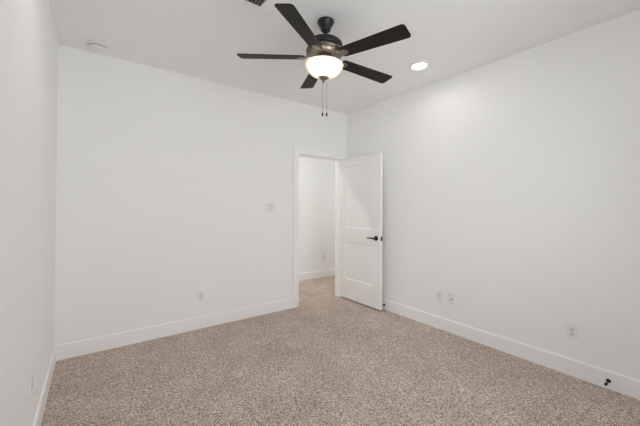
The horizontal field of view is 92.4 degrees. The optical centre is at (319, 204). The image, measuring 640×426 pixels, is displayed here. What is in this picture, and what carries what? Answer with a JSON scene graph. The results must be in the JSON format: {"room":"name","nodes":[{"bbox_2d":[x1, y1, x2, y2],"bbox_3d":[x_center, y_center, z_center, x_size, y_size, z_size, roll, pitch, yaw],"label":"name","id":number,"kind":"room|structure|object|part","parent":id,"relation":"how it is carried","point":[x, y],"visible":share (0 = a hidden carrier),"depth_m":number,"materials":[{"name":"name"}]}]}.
{"room":"empty bedroom","nodes":[
{"label":"empty bedroom","id":0,"kind":"room"},
{"bbox_2d":[0,0,57,425],"bbox_3d":[-1.030,-0.032,0.879,0.100,2.743,4.350,1,-1,-37],"label":"wall","id":1,"kind":"structure","parent":0,"point":[28,38],"depth_m":1.47,"materials":[{"name":"white paint"}]},
{"bbox_2d":[29,368,32,397],"bbox_3d":[-1.516,0.940,1.614,0.010,0.122,0.078,1,-1,-37],"label":"wall outlet","id":2,"kind":"object","parent":1,"relation":"attached to","point":[31,371],"visible":1,"depth_m":1.60,"materials":[{"name":"white plastic"}]},
{"bbox_2d":[32,345,55,425],"bbox_3d":[-1.034,1.275,0.961,0.014,0.131,4.200,1,-1,-37],"label":"baseboard","id":3,"kind":"structure","parent":1,"relation":"attached to","point":[38,417],"depth_m":2.05,"materials":[{"name":"white paint"}]},
{"bbox_2d":[54,44,346,345],"bbox_3d":[-0.188,0.005,4.280,5.500,2.743,0.115,1,-1,-37],"label":"wall","id":4,"kind":"structure","parent":0,"point":[165,180],"depth_m":3.17,"materials":[{"name":"white paint"}]},
{"bbox_2d":[56,298,292,360],"bbox_3d":[-1.319,1.297,3.354,2.377,0.131,0.014,1,-1,-37],"label":"baseboard","id":5,"kind":"structure","parent":4,"relation":"attached to","point":[92,345],"depth_m":3.13,"materials":[{"name":"white paint"}]},
{"bbox_2d":[197,290,203,301],"bbox_3d":[-1.308,1.012,3.367,0.078,0.122,0.010,1,-1,-37],"label":"wall outlet","id":6,"kind":"object","parent":4,"relation":"attached to","point":[200,294],"visible":1,"depth_m":3.36,"materials":[{"name":"white plastic"}]},
{"bbox_2d":[266,203,274,211],"bbox_3d":[-0.621,0.044,3.879,0.128,0.124,0.014,1,-1,-37],"label":"light switch","id":7,"kind":"object","parent":4,"relation":"attached to","point":[270,207],"visible":1,"depth_m":3.88,"materials":[{"name":"white plastic"}]},
{"bbox_2d":[292,147,345,307],"bbox_3d":[-0.027,0.310,4.397,0.922,2.137,0.151,1,-1,-37],"label":"door frame","id":8,"kind":"structure","parent":4,"relation":"attached to","point":[297,151],"depth_m":4.28,"materials":[{"name":"white paint"}]},
{"bbox_3d":[-0.323,0.349,4.095,0.088,2.049,0.018,1,-1,-37],"label":"casing leg","id":9,"kind":"part","parent":8,"relation":"part of","materials":[{"name":"white paint"}]},
{"bbox_3d":[0.269,0.358,4.698,0.088,2.049,0.018,1,-1,-37],"label":"casing leg","id":10,"kind":"part","parent":8,"relation":"part of","materials":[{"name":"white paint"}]},
{"bbox_3d":[0.348,0.357,4.591,0.088,2.049,0.018,1,-1,-37],"label":"casing leg","id":11,"kind":"part","parent":8,"relation":"part of","materials":[{"name":"white paint"}]},
{"bbox_2d":[341,152,382,309],"bbox_3d":[0.563,0.349,4.241,0.158,2.019,0.777,1,-1,-37],"label":"door","id":12,"kind":"structure","parent":8,"relation":"attached to","point":[362,176],"depth_m":4.19,"materials":[{"name":"white paint"}]},
{"bbox_2d":[299,156,334,272],"bbox_3d":[-0.899,0.011,5.240,5.500,2.743,0.100,1,-1,-37],"label":"wall","id":13,"kind":"structure","parent":0,"point":[316,176],"depth_m":5.78,"materials":[{"name":"white paint"}]},
{"bbox_2d":[299,268,334,280],"bbox_3d":[-0.871,1.317,5.181,5.300,0.131,0.014,1,-1,-37],"label":"baseboard","id":14,"kind":"structure","parent":13,"relation":"attached to","point":[328,272],"depth_m":5.77,"materials":[{"name":"white paint"}]},
{"bbox_2d":[41,275,639,425],"bbox_3d":[0.747,1.408,2.995,5.500,0.080,5.652,1,-1,-37],"label":"floor","id":15,"kind":"structure","parent":0,"point":[330,359],"depth_m":2.37,"materials":[{"name":"carpet"}]},
{"bbox_2d":[49,0,639,113],"bbox_3d":[0.760,-1.425,3.022,5.500,0.100,5.652,1,-1,-37],"label":"ceiling","id":16,"kind":"structure","parent":0,"point":[202,39],"depth_m":2.49,"materials":[{"name":"white paint"}]},
{"bbox_2d":[87,41,107,52],"bbox_3d":[-1.950,-1.367,2.691,0.148,0.046,0.148,1,-1,-37],"label":"smoke detector","id":17,"kind":"object","parent":16,"relation":"attached to","point":[98,47],"visible":1,"depth_m":2.66,"materials":[{"name":"white plastic"}]},
{"bbox_2d":[234,0,274,12],"bbox_3d":[-0.447,-1.384,1.940,0.406,0.013,0.412,1,-1,-37],"label":"ceiling vent","id":18,"kind":"object","parent":16,"relation":"in","point":[260,5],"visible":1,"depth_m":2.12,"materials":[{"name":"white metal"}]},
{"bbox_2d":[237,3,410,115],"bbox_3d":[0.072,-1.043,2.312,1.236,0.683,1.270,1,-1,-37],"label":"ceiling fan","id":19,"kind":"object","parent":16,"relation":"hanging from","point":[325,51],"visible":1,"depth_m":2.19,"materials":[{"name":"black wood"}]},
{"bbox_3d":[-0.367,-1.114,2.322,0.505,0.029,0.124,3,0,3],"label":"blade","id":20,"kind":"part","parent":19,"relation":"part of","materials":[{"name":"brown wood"}]},
{"bbox_3d":[-0.113,-1.098,1.923,0.124,0.029,0.505,3,1,21],"label":"blade","id":21,"kind":"part","parent":19,"relation":"part of","materials":[{"name":"brown wood"}]},
{"bbox_3d":[-0.066,-1.102,2.688,0.124,0.029,0.505,3,1,-15],"label":"blade","id":22,"kind":"part","parent":19,"relation":"part of","materials":[{"name":"brown wood"}]},
{"bbox_3d":[0.021,-0.908,2.400,0.004,0.357,0.107,0,-1,0],"label":"pull chain","id":23,"kind":"part","parent":19,"relation":"part of","materials":[{"name":"brown metal"}]},
{"bbox_3d":[0.030,-0.995,2.299,0.287,0.101,0.287,3,1,-36],"label":"lamp shade","id":24,"kind":"part","parent":19,"relation":"part of","materials":[{"name":"white glass"}]},
{"bbox_3d":[0.374,-1.078,2.515,0.505,0.029,0.124,3,1,-33],"label":"blade","id":25,"kind":"part","parent":19,"relation":"part of","materials":[{"name":"brown wood"}]},
{"bbox_3d":[0.345,-1.076,2.042,0.505,0.029,0.124,3,1,39],"label":"blade","id":26,"kind":"part","parent":19,"relation":"part of","materials":[{"name":"brown wood"}]},
{"bbox_2d":[409,61,429,69],"bbox_3d":[0.986,-1.366,3.042,0.204,0.014,0.204,1,-1,-37],"label":"recessed light","id":27,"kind":"object","parent":16,"relation":"in","point":[418,65],"visible":1,"depth_m":3.04,"materials":[{"name":"white plastic"}]},
{"bbox_2d":[347,9,639,380],"bbox_3d":[1.745,0.001,2.933,0.115,2.743,4.350,1,-1,-37],"label":"wall","id":28,"kind":"structure","parent":0,"point":[511,184],"depth_m":2.72,"materials":[{"name":"white paint"}]},
{"bbox_2d":[436,290,442,301],"bbox_3d":[1.316,1.017,3.391,0.010,0.122,0.078,1,-1,-37],"label":"wall outlet","id":29,"kind":"object","parent":28,"relation":"attached to","point":[439,294],"visible":1,"depth_m":3.38,"materials":[{"name":"white plastic"}]},
{"bbox_2d":[448,293,454,305],"bbox_3d":[1.399,1.016,3.274,0.016,0.122,0.078,1,-1,-37],"label":"cable plate","id":30,"kind":"object","parent":28,"relation":"attached to","point":[451,297],"visible":1,"depth_m":3.27,"materials":[{"name":"white plastic"}]},
{"bbox_2d":[382,298,639,399],"bbox_3d":[1.648,1.306,2.935,0.014,0.131,4.182,1,-1,-37],"label":"baseboard","id":31,"kind":"structure","parent":28,"relation":"attached to","point":[622,384],"depth_m":2.68,"materials":[{"name":"white paint"}]},
{"bbox_2d":[604,379,610,385],"bbox_3d":[2.098,1.305,2.244,0.084,0.029,0.029,1,-1,-37],"label":"door stop","id":32,"kind":"object","parent":31,"relation":"attached to","point":[607,380],"visible":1,"depth_m":2.25,"materials":[{"name":"black metal"}]},
{"bbox_2d":[566,322,577,340],"bbox_3d":[2.012,1.017,2.451,0.010,0.122,0.078,1,-1,-37],"label":"wall outlet","id":33,"kind":"object","parent":28,"relation":"attached to","point":[571,329],"visible":1,"depth_m":2.45,"materials":[{"name":"white plastic"}]}
]}

